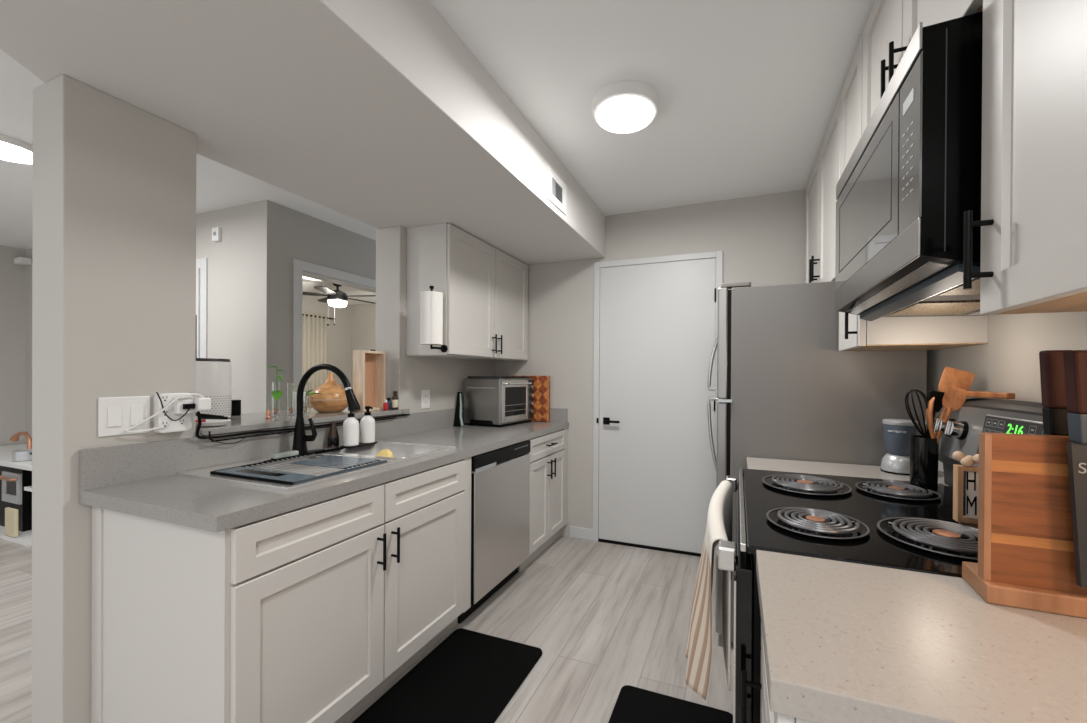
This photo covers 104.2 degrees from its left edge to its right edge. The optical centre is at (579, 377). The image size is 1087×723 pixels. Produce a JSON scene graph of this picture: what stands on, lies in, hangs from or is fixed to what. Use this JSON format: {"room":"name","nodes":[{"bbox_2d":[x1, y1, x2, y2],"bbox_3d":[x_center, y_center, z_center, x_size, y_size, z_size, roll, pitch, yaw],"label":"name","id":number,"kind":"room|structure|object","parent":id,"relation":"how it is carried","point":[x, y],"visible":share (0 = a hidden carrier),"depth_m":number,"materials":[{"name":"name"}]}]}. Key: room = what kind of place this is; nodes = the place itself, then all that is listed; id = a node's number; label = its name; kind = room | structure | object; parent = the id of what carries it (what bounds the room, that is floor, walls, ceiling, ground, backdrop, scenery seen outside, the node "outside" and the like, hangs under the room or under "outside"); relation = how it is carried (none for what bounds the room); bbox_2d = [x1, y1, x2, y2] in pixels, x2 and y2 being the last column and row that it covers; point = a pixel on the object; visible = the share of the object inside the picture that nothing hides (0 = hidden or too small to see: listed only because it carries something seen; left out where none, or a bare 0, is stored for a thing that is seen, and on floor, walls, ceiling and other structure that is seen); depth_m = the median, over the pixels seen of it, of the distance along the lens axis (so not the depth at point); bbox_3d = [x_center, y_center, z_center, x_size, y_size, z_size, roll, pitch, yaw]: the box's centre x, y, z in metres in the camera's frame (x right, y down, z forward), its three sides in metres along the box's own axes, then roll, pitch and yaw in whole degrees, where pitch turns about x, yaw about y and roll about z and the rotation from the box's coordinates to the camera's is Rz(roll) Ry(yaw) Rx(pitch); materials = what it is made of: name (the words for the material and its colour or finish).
{"room":"kitchen","nodes":[
{"label":"kitchen","id":0,"kind":"room"},
{"bbox_2d":[0,245,25,445],"bbox_3d":[-6.182,-0.023,2.082,0.120,2.430,4.580,0,0,20],"label":"wall","id":1,"kind":"structure","parent":0,"point":[12,276],"depth_m":4.01,"materials":[{"name":"grey paint"}]},
{"bbox_2d":[32,75,195,722],"bbox_3d":[-1.563,0.161,1.437,0.188,2.120,0.330,0,0,20],"label":"column","id":2,"kind":"structure","parent":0,"point":[114,196],"depth_m":1.30,"materials":[{"name":"grey paint"}]},
{"bbox_2d":[98,396,149,436],"bbox_3d":[-1.479,0.124,1.375,0.013,0.124,0.124,0,0,20],"label":"light switch","id":3,"kind":"object","parent":2,"relation":"attached to","point":[115,414],"visible":1,"depth_m":1.37,"materials":[{"name":"white plastic"}]},
{"bbox_2d":[154,393,210,432],"bbox_3d":[-1.398,0.122,1.488,0.085,0.136,0.126,0,0,20],"label":"power outlet","id":4,"kind":"object","parent":2,"relation":"attached to","point":[176,410],"visible":0.94,"depth_m":1.47,"materials":[{"name":"white plastic"}]},
{"bbox_2d":[125,393,203,432],"bbox_3d":[-1.402,0.118,1.438,0.028,0.125,0.202,0,0,37],"label":"cable","id":5,"kind":"object","parent":4,"relation":"attached to","point":[201,396],"visible":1,"depth_m":1.41,"materials":[{"name":"white plastic"}]},
{"bbox_2d":[156,392,190,420],"bbox_3d":[-1.398,0.099,1.449,0.090,0.100,0.027,0,0,-30],"label":"cable","id":6,"kind":"object","parent":4,"relation":"attached to","point":[156,392],"visible":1,"depth_m":1.44,"materials":[{"name":"black plastic"}]},
{"bbox_2d":[195,411,409,438],"bbox_3d":[-1.208,0.175,2.020,0.042,0.112,1.081,0,0,18],"label":"cable","id":7,"kind":"object","parent":4,"relation":"attached to","point":[197,412],"visible":0.85,"depth_m":1.71,"materials":[{"name":"black plastic"}]},
{"bbox_2d":[26,200,266,443],"bbox_3d":[-3.736,-0.013,3.548,3.439,2.430,0.124,0,0,20],"label":"wall","id":8,"kind":"structure","parent":0,"point":[237,264],"depth_m":2.99,"materials":[{"name":"grey paint"}]},
{"bbox_2d":[14,257,31,265],"bbox_3d":[-5.312,-1.109,4.028,0.125,0.060,0.075,0,0,20],"label":"sensor","id":9,"kind":"object","parent":8,"relation":"attached to","point":[24,261],"visible":1,"depth_m":4.00,"materials":[{"name":"white plastic"}]},
{"bbox_2d":[196,258,207,357],"bbox_3d":[-3.188,0.161,3.274,0.940,2.090,0.015,0,0,20],"label":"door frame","id":10,"kind":"structure","parent":8,"relation":"in","point":[202,263],"depth_m":3.11,"materials":[{"name":"grey"}]},
{"bbox_2d":[196,268,199,357],"bbox_3d":[-3.190,0.191,3.268,0.800,2.010,0.023,0,0,20],"label":"door","id":11,"kind":"structure","parent":10,"relation":"attached to","point":[197,269],"depth_m":3.12,"materials":[{"name":"grey wood"}]},
{"bbox_2d":[212,227,221,241],"bbox_3d":[-2.629,-1.035,3.055,0.075,0.100,0.030,0,0,20],"label":"wall sensor","id":12,"kind":"object","parent":8,"relation":"attached to","point":[216,231],"visible":1,"depth_m":3.04,"materials":[{"name":"white plastic"}]},
{"bbox_2d":[0,0,604,264],"bbox_3d":[-1.298,-1.050,0.758,1.115,0.310,5.515,0,0,20],"label":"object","id":13,"kind":"structure","parent":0,"point":[375,113],"depth_m":1.40,"materials":[{"name":"white paint"}]},
{"bbox_2d":[547,165,565,214],"bbox_3d":[-0.124,-1.013,2.296,0.009,0.170,0.247,0,0,20],"label":"ceiling vent","id":14,"kind":"object","parent":13,"relation":"in","point":[556,188],"visible":1,"depth_m":2.28,"materials":[{"name":"white plastic"}]},
{"bbox_2d":[267,200,375,410],"bbox_3d":[-1.600,-0.004,4.525,0.120,2.430,3.440,0,0,20],"label":"wall","id":15,"kind":"structure","parent":0,"point":[292,234],"depth_m":3.03,"materials":[{"name":"grey paint"}]},
{"bbox_2d":[293,259,375,391],"bbox_3d":[-1.975,0.174,3.523,0.150,2.075,0.940,0,0,20],"label":"bedroom doorway","id":16,"kind":"structure","parent":15,"relation":"in","point":[335,276],"depth_m":3.10,"materials":[{"name":"grey"}]},
{"bbox_2d":[302,296,350,386],"bbox_3d":[-4.548,-0.025,5.689,0.100,2.430,3.320,0,0,20],"label":"wall","id":17,"kind":"structure","parent":0,"point":[339,335],"depth_m":6.98,"materials":[{"name":"grey paint"}]},
{"bbox_2d":[302,311,333,408],"bbox_3d":[-4.148,0.065,6.484,0.063,2.130,0.850,0,0,20],"label":"curtain","id":18,"kind":"object","parent":17,"relation":"hanging from","point":[314,325],"visible":0.42,"depth_m":6.57,"materials":[{"name":"beige fabric"}]},
{"bbox_2d":[195,226,494,436],"bbox_3d":[-1.147,0.160,2.552,0.188,2.120,2.050,0,0,20],"label":"wall","id":19,"kind":"structure","parent":0,"point":[406,375],"depth_m":2.54,"materials":[{"name":"grey paint"}]},
{"bbox_2d":[79,407,465,490],"bbox_3d":[-1.102,0.279,2.376,0.018,0.123,2.346,0,0,20],"label":"backsplash","id":20,"kind":"structure","parent":19,"relation":"attached to","point":[100,467],"depth_m":1.55,"materials":[{"name":"grey stone"}]},
{"bbox_2d":[195,407,409,435],"bbox_3d":[-1.468,0.200,2.142,0.555,0.025,1.053,0,0,20],"label":"ledge","id":21,"kind":"object","parent":19,"relation":"on","point":[245,421],"visible":0.56,"depth_m":1.94,"materials":[{"name":"grey stone"}]},
{"bbox_2d":[195,419,230,425],"bbox_3d":[-1.449,0.179,1.656,0.124,0.020,0.124,0,0,20],"label":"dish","id":22,"kind":"object","parent":21,"relation":"on","point":[210,422],"visible":0.73,"depth_m":1.64,"materials":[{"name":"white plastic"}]},
{"bbox_2d":[201,416,227,419],"bbox_3d":[-1.438,0.158,1.657,0.012,0.024,0.101,0,0,14],"label":"marker","id":23,"kind":"object","parent":22,"relation":"in","point":[202,417],"visible":0.66,"depth_m":1.65,"materials":[{"name":"black plastic"}]},
{"bbox_2d":[196,358,231,419],"bbox_3d":[-1.685,0.051,1.893,0.190,0.271,0.190,0,0,20],"label":"air purifier","id":24,"kind":"object","parent":21,"relation":"on","point":[213,376],"visible":0.49,"depth_m":1.85,"materials":[{"name":"white plastic"}]},
{"bbox_2d":[196,358,230,361],"bbox_3d":[-1.684,-0.078,1.893,0.182,0.012,0.182,0,0,20],"label":"grille","id":25,"kind":"object","parent":24,"relation":"attached to","point":[197,359],"depth_m":1.84,"materials":[{"name":"grey"}]},
{"bbox_2d":[231,400,240,415],"bbox_3d":[-1.720,0.148,2.088,0.050,0.075,0.060,0,0,20],"label":"speaker","id":26,"kind":"object","parent":21,"relation":"on","point":[236,404],"visible":0.43,"depth_m":2.08},
{"bbox_2d":[200,432,290,443],"bbox_3d":[-1.320,0.229,1.712,0.012,0.058,0.377,0,0,20],"label":"cable","id":27,"kind":"object","parent":21,"relation":"hanging from","point":[266,432],"visible":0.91,"depth_m":1.66,"materials":[{"name":"black plastic"}]},
{"bbox_2d":[267,366,284,416],"bbox_3d":[-1.461,0.066,2.032,0.053,0.243,0.067,0,0,8],"label":"vase","id":28,"kind":"object","parent":21,"relation":"on","point":[276,393],"visible":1,"depth_m":2.02,"materials":[{"name":"clear glass"}]},
{"bbox_2d":[287,383,294,415],"bbox_3d":[-1.427,0.107,2.085,0.032,0.160,0.032,0,0,1],"label":"vase","id":29,"kind":"object","parent":21,"relation":"on","point":[290,386],"visible":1,"depth_m":2.07,"materials":[{"name":"clear glass"}]},
{"bbox_2d":[208,417,395,441],"bbox_3d":[-1.217,0.218,1.990,0.015,0.042,0.923,0,0,19],"label":"cable","id":30,"kind":"object","parent":21,"relation":"hanging from","point":[209,432],"visible":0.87,"depth_m":1.74,"materials":[{"name":"black plastic"}]},
{"bbox_2d":[303,381,320,414],"bbox_3d":[-1.377,0.102,2.174,0.055,0.170,0.093,0,0,20],"label":"vase","id":31,"kind":"object","parent":21,"relation":"on","point":[307,394],"visible":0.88,"depth_m":2.14,"materials":[{"name":"clear glass"}]},
{"bbox_2d":[309,372,347,411],"bbox_3d":[-1.368,0.079,2.314,0.199,0.217,0.199,0,0,20],"label":"diffuser","id":32,"kind":"object","parent":21,"relation":"on","point":[332,398],"visible":0.88,"depth_m":2.25,"materials":[{"name":"brown wood"}]},
{"bbox_2d":[353,350,385,411],"bbox_3d":[-1.204,0.014,2.418,0.077,0.348,0.160,0,0,20],"label":"shadow box","id":33,"kind":"object","parent":21,"relation":"on","point":[369,367],"visible":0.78,"depth_m":2.45,"materials":[{"name":"brown wood"}]},
{"bbox_2d":[392,391,397,409],"bbox_3d":[-1.093,0.134,2.494,0.036,0.108,0.036,0,0,20],"label":"oil bottle","id":34,"kind":"object","parent":21,"relation":"on","point":[394,398],"visible":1,"depth_m":2.48,"materials":[{"name":"orange glass"}]},
{"bbox_2d":[421,390,429,408],"bbox_3d":[-0.987,0.139,2.701,0.008,0.120,0.076,0,0,20],"label":"wall outlet","id":35,"kind":"object","parent":19,"relation":"attached to","point":[425,394],"visible":1,"depth_m":2.69,"materials":[{"name":"white plastic"}]},
{"bbox_2d":[406,223,527,360],"bbox_3d":[-0.708,-0.515,2.949,0.348,0.766,0.996,0,0,20],"label":"upper cabinet","id":36,"kind":"object","parent":19,"relation":"attached to","point":[484,289],"visible":1,"depth_m":2.62,"materials":[{"name":"grey wood"}]},
{"bbox_2d":[420,291,442,345],"bbox_3d":[-0.834,-0.332,2.382,0.131,0.292,0.120,0,0,20],"label":"paper towel roll","id":37,"kind":"object","parent":36,"relation":"attached to","point":[431,302],"visible":0.98,"depth_m":2.33,"materials":[{"name":"white paper"}]},
{"bbox_2d":[429,285,447,351],"bbox_3d":[-0.809,-0.333,2.409,0.048,0.374,0.097,0,0,33],"label":"towel holder","id":38,"kind":"object","parent":36,"relation":"attached to","point":[443,348],"visible":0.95,"depth_m":2.40,"materials":[{"name":"black metal"}]},
{"bbox_2d":[351,304,375,388],"bbox_3d":[-2.883,-0.019,6.893,4.179,2.430,0.100,0,0,20],"label":"wall","id":39,"kind":"structure","parent":0,"point":[363,316],"depth_m":7.13,"materials":[{"name":"grey paint"}]},
{"bbox_2d":[0,535,733,722],"bbox_3d":[-1.825,1.242,2.283,9.400,0.050,8.200,0,0,20],"label":"floor","id":40,"kind":"structure","parent":0,"point":[604,618],"depth_m":2.07,"materials":[{"name":"grey wood"}]},
{"bbox_2d":[0,432,31,546],"bbox_3d":[-4.644,0.830,3.532,1.720,0.733,0.490,0,0,20],"label":"toy kitchen","id":41,"kind":"object","parent":40,"relation":"on","point":[15,476],"visible":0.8,"depth_m":3.22,"materials":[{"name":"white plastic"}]},
{"bbox_2d":[0,444,31,470],"bbox_3d":[-4.636,0.658,3.550,1.700,0.034,0.450,0,0,20],"label":"countertop","id":42,"kind":"structure","parent":41,"relation":"on","point":[6,450],"depth_m":3.31,"materials":[{"name":"white stone"}]},
{"bbox_2d":[10,432,31,448],"bbox_3d":[-4.760,0.552,3.596,0.257,0.179,0.052,0,0,18],"label":"tap","id":43,"kind":"object","parent":41,"relation":"on","point":[15,437],"depth_m":3.58,"materials":[{"name":"orange metal"}]},
{"bbox_2d":[12,449,31,460],"bbox_3d":[-4.271,0.603,3.281,0.251,0.082,0.140,0,0,20],"label":"pot","id":44,"kind":"object","parent":41,"relation":"on","point":[18,455],"visible":0.66,"depth_m":3.25,"materials":[{"name":"silver metal"}]},
{"bbox_2d":[91,457,470,722],"bbox_3d":[-1.004,0.805,1.681,0.690,0.838,1.057,0,0,20],"label":"base cabinet","id":45,"kind":"object","parent":40,"relation":"on","point":[306,614],"visible":0.89,"depth_m":1.27,"materials":[{"name":"grey wood"}]},
{"bbox_2d":[79,407,568,532],"bbox_3d":[-0.802,0.301,2.264,0.658,0.163,2.346,0,0,20],"label":"countertop","id":46,"kind":"structure","parent":45,"relation":"on","point":[138,479],"depth_m":1.42,"materials":[{"name":"grey stone"}]},
{"bbox_2d":[176,440,455,490],"bbox_3d":[-1.012,0.429,1.770,0.563,0.189,0.822,0,0,20],"label":"sink","id":47,"kind":"object","parent":46,"relation":"in","point":[402,452],"visible":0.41,"depth_m":1.75,"materials":[{"name":"white"}]},
{"bbox_2d":[210,453,386,484],"bbox_3d":[-1.033,0.332,1.583,0.410,0.011,0.386,0,0,20],"label":"drying rack","id":48,"kind":"object","parent":47,"relation":"on","point":[312,466],"visible":1,"depth_m":1.54,"materials":[{"name":"silver metal"}]},
{"bbox_2d":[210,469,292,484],"bbox_3d":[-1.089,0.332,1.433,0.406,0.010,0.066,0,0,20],"label":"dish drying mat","id":49,"kind":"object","parent":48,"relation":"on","point":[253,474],"depth_m":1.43,"materials":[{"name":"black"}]},
{"bbox_2d":[215,467,315,483],"bbox_3d":[-1.082,0.333,1.447,0.388,0.009,0.085,0,0,20],"label":"dish drying mat","id":50,"kind":"object","parent":48,"relation":"on","point":[253,473],"depth_m":1.43,"materials":[{"name":"grey"}]},
{"bbox_2d":[264,447,343,461],"bbox_3d":[-1.180,0.331,1.828,0.031,0.010,0.340,0,0,20],"label":"mat","id":51,"kind":"object","parent":47,"relation":"on","point":[339,448],"visible":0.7,"depth_m":1.88,"materials":[{"name":"black rubber"}]},
{"bbox_2d":[272,450,298,458],"bbox_3d":[-1.213,0.317,1.739,0.030,0.017,0.100,0,0,20],"label":"sponge","id":52,"kind":"object","parent":51,"relation":"on","point":[289,453],"visible":1,"depth_m":1.72,"materials":[{"name":"grey"}]},
{"bbox_2d":[327,422,338,447],"bbox_3d":[-1.188,0.276,2.034,0.049,0.118,0.049,0,0,20],"label":"glass bottle","id":53,"kind":"object","parent":47,"relation":"on","point":[333,436],"visible":1,"depth_m":2.02,"materials":[{"name":"brown"}]},
{"bbox_2d":[340,442,376,447],"bbox_3d":[-1.094,0.332,2.092,0.076,0.006,0.175,0,0,20],"label":"soap tray","id":54,"kind":"object","parent":47,"relation":"on","point":[360,444],"visible":0.68,"depth_m":2.06,"materials":[{"name":"black metal"}]},
{"bbox_2d":[343,408,358,445],"bbox_3d":[-1.108,0.236,2.044,0.071,0.185,0.069,0,0,20],"label":"soap bottle","id":55,"kind":"object","parent":54,"relation":"on","point":[351,424],"visible":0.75,"depth_m":2.02,"materials":[{"name":"white ceramic"}]},
{"bbox_2d":[360,406,374,442],"bbox_3d":[-1.073,0.236,2.136,0.071,0.185,0.069,0,0,20],"label":"soap bottle","id":56,"kind":"object","parent":54,"relation":"on","point":[367,423],"visible":1,"depth_m":2.11,"materials":[{"name":"white ceramic"}]},
{"bbox_2d":[376,449,392,457],"bbox_3d":[-0.874,0.423,1.931,0.110,0.193,0.079,0,0,-45],"label":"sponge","id":57,"kind":"object","parent":47,"relation":"on","point":[386,452],"visible":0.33,"depth_m":1.91,"materials":[{"name":"yellow"}]},
{"bbox_2d":[271,364,360,458],"bbox_3d":[-1.077,0.139,1.790,0.372,0.396,0.239,0,0,20],"label":"faucet","id":58,"kind":"object","parent":46,"relation":"on","point":[300,438],"visible":0.83,"depth_m":1.82,"materials":[{"name":"black metal"}]},
{"bbox_2d":[454,392,463,426],"bbox_3d":[-0.830,0.220,2.933,0.099,0.239,0.057,0,0,35],"label":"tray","id":59,"kind":"object","parent":46,"relation":"on","point":[458,422],"visible":1,"depth_m":2.93,"materials":[{"name":"black metal"}]},
{"bbox_2d":[464,376,534,426],"bbox_3d":[-0.569,0.166,3.122,0.373,0.350,0.426,0,0,25],"label":"toaster oven","id":60,"kind":"object","parent":46,"relation":"on","point":[494,401],"visible":1,"depth_m":2.97,"materials":[{"name":"silver metal"}]},
{"bbox_2d":[470,420,493,424],"bbox_3d":[-0.689,0.310,2.945,0.210,0.026,0.002,0,0,25],"label":"vent","id":61,"kind":"object","parent":60,"relation":"attached to","point":[472,422],"depth_m":2.94,"materials":[{"name":"black metal"}]},
{"bbox_2d":[527,376,549,421],"bbox_3d":[-0.414,0.163,3.331,0.378,0.356,0.032,0,0,20],"label":"cutting board","id":62,"kind":"object","parent":46,"relation":"on","point":[541,383],"visible":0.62,"depth_m":3.27,"materials":[{"name":"brown wood"}]},
{"bbox_2d":[352,628,541,722],"bbox_3d":[-0.569,1.219,1.447,0.462,0.016,1.112,0,0,20],"label":"floor mat","id":63,"kind":"object","parent":40,"relation":"on","point":[470,676],"visible":1,"depth_m":1.67,"materials":[{"name":"black rubber"}]},
{"bbox_2d":[458,440,530,623],"bbox_3d":[-0.718,0.805,2.464,0.662,0.836,0.598,0,0,20],"label":"dishwasher","id":64,"kind":"object","parent":40,"relation":"on","point":[500,478],"visible":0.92,"depth_m":2.28,"materials":[{"name":"grey metal"}]},
{"bbox_2d":[518,428,567,571],"bbox_3d":[-0.492,0.803,3.053,0.690,0.838,0.651,0,0,20],"label":"base cabinet","id":65,"kind":"object","parent":40,"relation":"on","point":[548,452],"visible":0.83,"depth_m":2.90,"materials":[{"name":"grey wood"}]},
{"bbox_2d":[608,685,732,722],"bbox_3d":[0.230,1.224,1.240,0.420,0.016,0.782,0,0,20],"label":"floor mat","id":66,"kind":"object","parent":40,"relation":"on","point":[633,704],"visible":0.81,"depth_m":1.54,"materials":[{"name":"black rubber"}]},
{"bbox_2d":[741,625,812,722],"bbox_3d":[0.606,0.818,0.573,0.726,0.838,0.376,0,0,20],"label":"base cabinet","id":67,"kind":"object","parent":40,"relation":"on","point":[766,716],"visible":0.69,"depth_m":0.80,"materials":[{"name":"grey wood"}]},
{"bbox_2d":[756,550,1086,722],"bbox_3d":[0.620,0.375,0.559,0.699,0.040,0.396,0,0,20],"label":"countertop","id":68,"kind":"structure","parent":67,"relation":"on","point":[844,642],"depth_m":0.55,"materials":[{"name":"beige stone"}]},
{"bbox_2d":[962,432,1086,617],"bbox_3d":[0.809,0.224,0.646,0.332,0.264,0.100,0,0,20],"label":"stand","id":69,"kind":"object","parent":68,"relation":"on","point":[1026,559],"visible":0.97,"depth_m":0.66,"materials":[{"name":"brown wood"}]},
{"bbox_2d":[1039,350,1071,435],"bbox_3d":[0.771,0.131,0.675,0.052,0.349,0.020,0,0,20],"label":"kitchen knife","id":70,"kind":"object","parent":69,"relation":"on","point":[1052,377],"visible":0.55,"depth_m":0.67,"materials":[{"name":"brown wood"}]},
{"bbox_2d":[1063,350,1086,587],"bbox_3d":[0.748,0.133,0.612,0.064,0.345,0.026,0,0,20],"label":"kitchen knife","id":71,"kind":"object","parent":69,"relation":"in","point":[1075,361],"visible":1,"depth_m":0.61,"materials":[{"name":"wood"}]},
{"bbox_2d":[707,281,926,642],"bbox_3d":[1.085,0.403,2.168,0.873,1.662,0.780,0,0,20],"label":"refrigerator","id":72,"kind":"object","parent":40,"relation":"on","point":[786,390],"visible":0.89,"depth_m":1.82,"materials":[{"name":"grey metal"}]},
{"bbox_2d":[714,398,1046,722],"bbox_3d":[0.769,0.631,1.140,0.792,1.150,0.795,0,0,20],"label":"electric range","id":73,"kind":"object","parent":40,"relation":"on","point":[895,524],"visible":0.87,"depth_m":0.98,"materials":[{"name":"black metal"}]},
{"bbox_2d":[685,480,732,699],"bbox_3d":[0.395,0.570,1.273,0.120,0.392,0.591,0,0,20],"label":"dish towel","id":74,"kind":"object","parent":73,"relation":"hanging from","point":[698,654],"visible":0.92,"depth_m":1.05,"materials":[{"name":"fabric"}]},
{"bbox_2d":[739,467,977,577],"bbox_3d":[0.769,0.357,1.140,0.632,0.020,0.795,0,0,20],"label":"cooktop","id":75,"kind":"object","parent":73,"relation":"in","point":[875,504],"depth_m":1.01,"materials":[{"name":"black glass"}]},
{"bbox_2d":[909,435,938,491],"bbox_3d":[1.076,0.268,1.322,0.072,0.165,0.072,0,0,20],"label":"utensil crock","id":76,"kind":"object","parent":73,"relation":"on","point":[924,452],"visible":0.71,"depth_m":1.29,"materials":[{"name":"black ceramic"}]},
{"bbox_2d":[905,389,928,437],"bbox_3d":[1.061,0.188,1.328,0.062,0.302,0.061,0,0,-32],"label":"whisk","id":77,"kind":"object","parent":76,"relation":"in","point":[925,435],"visible":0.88,"depth_m":1.32,"materials":[{"name":"black metal"}]},
{"bbox_2d":[925,397,934,437],"bbox_3d":[1.077,0.199,1.297,0.024,0.279,0.030,0,0,20],"label":"wooden spoon","id":78,"kind":"object","parent":76,"relation":"in","point":[929,411],"visible":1,"depth_m":1.29,"materials":[{"name":"brown wood"}]},
{"bbox_2d":[927,390,944,437],"bbox_3d":[1.100,0.188,1.322,0.074,0.297,0.012,0,0,12],"label":"spatula","id":79,"kind":"object","parent":76,"relation":"in","point":[938,395],"visible":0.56,"depth_m":1.32,"materials":[{"name":"black plastic"}]},
{"bbox_2d":[935,386,967,443],"bbox_3d":[1.101,0.181,1.285,0.120,0.311,0.014,1,0,42],"label":"wooden spatula","id":80,"kind":"object","parent":76,"relation":"in","point":[953,399],"visible":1,"depth_m":1.27,"materials":[{"name":"brown wood"}]},
{"bbox_2d":[934,367,974,436],"bbox_3d":[1.146,0.151,1.334,0.161,0.372,0.028,0,0,9],"label":"wooden spatula","id":81,"kind":"object","parent":76,"relation":"in","point":[952,377],"visible":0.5,"depth_m":1.33,"materials":[{"name":"brown wood"}]},
{"bbox_2d":[953,464,978,527],"bbox_3d":[0.953,0.279,0.973,0.141,0.143,0.024,0,0,20],"label":"wooden sign","id":82,"kind":"object","parent":73,"relation":"on","point":[972,473],"visible":0.23,"depth_m":0.99,"materials":[{"name":"brown wood"}]},
{"bbox_2d":[952,451,978,466],"bbox_3d":[0.930,0.191,0.976,0.106,0.034,0.041,0,0,20],"label":"wooden beads","id":83,"kind":"object","parent":82,"relation":"on","point":[966,461],"visible":0.56,"depth_m":0.98,"materials":[{"name":"beige wood"}]},
{"bbox_2d":[967,390,1014,398],"bbox_3d":[1.176,0.049,1.242,0.065,0.016,0.250,0,0,20],"label":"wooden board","id":84,"kind":"object","parent":73,"relation":"on","point":[982,394],"visible":0.77,"depth_m":1.17,"materials":[{"name":"brown wood"}]},
{"bbox_3d":[1.031,0.817,1.621,0.662,0.838,0.276,0,0,20],"label":"base cabinet","id":85,"kind":"object","parent":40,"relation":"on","visible":0},
{"bbox_2d":[747,457,952,488],"bbox_3d":[1.018,0.376,1.625,0.697,0.040,0.281,0,0,20],"label":"countertop","id":86,"kind":"structure","parent":85,"relation":"on","point":[824,468],"depth_m":1.65,"materials":[{"name":"beige stone"}]},
{"bbox_2d":[880,419,917,475],"bbox_3d":[1.207,0.258,1.594,0.118,0.197,0.118,0,0,20],"label":"blender","id":87,"kind":"object","parent":86,"relation":"on","point":[896,432],"visible":0.96,"depth_m":1.56,"materials":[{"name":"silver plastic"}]},
{"bbox_2d":[882,419,917,455],"bbox_3d":[1.207,0.225,1.594,0.107,0.130,0.107,0,0,20],"label":"cup","id":88,"kind":"object","parent":87,"relation":"on","point":[896,432],"depth_m":1.56,"materials":[{"name":"blue plastic"}]},
{"bbox_2d":[0,0,873,304],"bbox_3d":[-1.811,-1.253,2.275,9.400,0.080,8.200,0,0,20],"label":"ceiling","id":89,"kind":"structure","parent":0,"point":[748,91],"depth_m":1.77,"materials":[{"name":"white paint"}]},
{"bbox_2d":[0,134,32,163],"bbox_3d":[-3.016,-1.194,2.192,0.290,0.049,0.290,0,0,20],"label":"ceiling light","id":90,"kind":"object","parent":89,"relation":"attached to","point":[11,149],"visible":0.78,"depth_m":2.19,"materials":[{"name":"white plastic"}]},
{"bbox_2d":[302,283,375,325],"bbox_3d":[-3.068,-0.940,5.408,1.167,0.579,1.133,0,0,20],"label":"ceiling fan","id":91,"kind":"object","parent":89,"relation":"hanging from","point":[337,298],"visible":0.84,"depth_m":5.29,"materials":[{"name":"black metal"}]},
{"bbox_2d":[592,81,658,132],"bbox_3d":[0.197,-1.167,1.849,0.290,0.063,0.290,0,0,20],"label":"ceiling light","id":92,"kind":"object","parent":89,"relation":"attached to","point":[621,106],"visible":1,"depth_m":1.78,"materials":[{"name":"white plastic"}]},
{"bbox_2d":[596,96,653,132],"bbox_3d":[0.197,-1.142,1.849,0.254,0.013,0.254,0,0,20],"label":"diffuser","id":93,"kind":"object","parent":92,"relation":"attached to","point":[616,114],"depth_m":1.82,"materials":[{"name":"white plastic"}]},
{"bbox_2d":[495,189,805,536],"bbox_3d":[0.512,0.013,3.091,2.918,2.430,0.120,0,0,20],"label":"wall","id":94,"kind":"structure","parent":0,"point":[761,238],"depth_m":3.13,"materials":[{"name":"grey paint"}]},
{"bbox_2d":[550,408,567,421],"bbox_3d":[-0.392,0.289,3.353,0.626,0.105,0.019,0,0,20],"label":"backsplash","id":95,"kind":"structure","parent":94,"relation":"attached to","point":[556,414],"depth_m":3.26,"materials":[{"name":"tile"}]},
{"bbox_2d":[569,526,592,539],"bbox_3d":[0.009,1.182,3.210,0.188,0.085,0.012,0,0,20],"label":"baseboard","id":96,"kind":"structure","parent":94,"relation":"attached to","point":[575,532],"depth_m":3.20,"materials":[{"name":"grey wood"}]},
{"bbox_2d":[593,250,722,558],"bbox_3d":[0.530,0.184,3.012,0.914,2.088,0.016,0,0,20],"label":"door frame","id":97,"kind":"structure","parent":94,"relation":"in","point":[718,255],"depth_m":3.15,"materials":[{"name":"grey wood"}]},
{"bbox_2d":[597,258,715,556],"bbox_3d":[0.517,0.207,2.995,0.845,2.042,0.056,0,0,20],"label":"door","id":98,"kind":"structure","parent":97,"relation":"attached to","point":[656,464],"depth_m":3.00,"materials":[{"name":"grey wood"}]},
{"bbox_2d":[926,311,1086,471],"bbox_3d":[1.205,0.024,0.946,0.120,2.430,3.415,0,0,20],"label":"wall","id":99,"kind":"structure","parent":0,"point":[1009,362],"depth_m":1.20,"materials":[{"name":"grey paint"}]},
{"bbox_2d":[805,94,840,282],"bbox_3d":[1.396,-0.813,2.166,0.382,0.758,0.988,0,0,20],"label":"upper cabinet","id":100,"kind":"object","parent":99,"relation":"attached to","point":[820,197],"visible":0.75,"depth_m":2.12,"materials":[{"name":"grey wood"}]},
{"bbox_2d":[839,33,987,350],"bbox_3d":[1.164,-0.650,1.546,0.382,1.083,0.325,0,0,20],"label":"upper cabinet","id":101,"kind":"object","parent":99,"relation":"attached to","point":[936,332],"visible":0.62,"depth_m":1.44,"materials":[{"name":"grey wood"}]},
{"bbox_2d":[862,0,982,133],"bbox_3d":[0.975,-0.934,1.035,0.382,0.513,0.755,0,0,20],"label":"upper cabinet","id":102,"kind":"object","parent":99,"relation":"attached to","point":[890,26],"visible":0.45,"depth_m":1.14,"materials":[{"name":"grey wood"}]},
{"bbox_2d":[835,11,985,320],"bbox_3d":[0.953,-0.430,1.059,0.410,0.485,0.721,0,0,20],"label":"microwave","id":103,"kind":"object","parent":102,"relation":"attached to","point":[906,188],"visible":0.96,"depth_m":0.84,"materials":[{"name":"black metal"}]},
{"bbox_2d":[963,0,1086,314],"bbox_3d":[0.730,-0.648,0.383,0.382,1.083,0.628,0,0,20],"label":"upper cabinet","id":104,"kind":"object","parent":99,"relation":"attached to","point":[1033,222],"visible":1,"depth_m":0.62,"materials":[{"name":"grey wood"}]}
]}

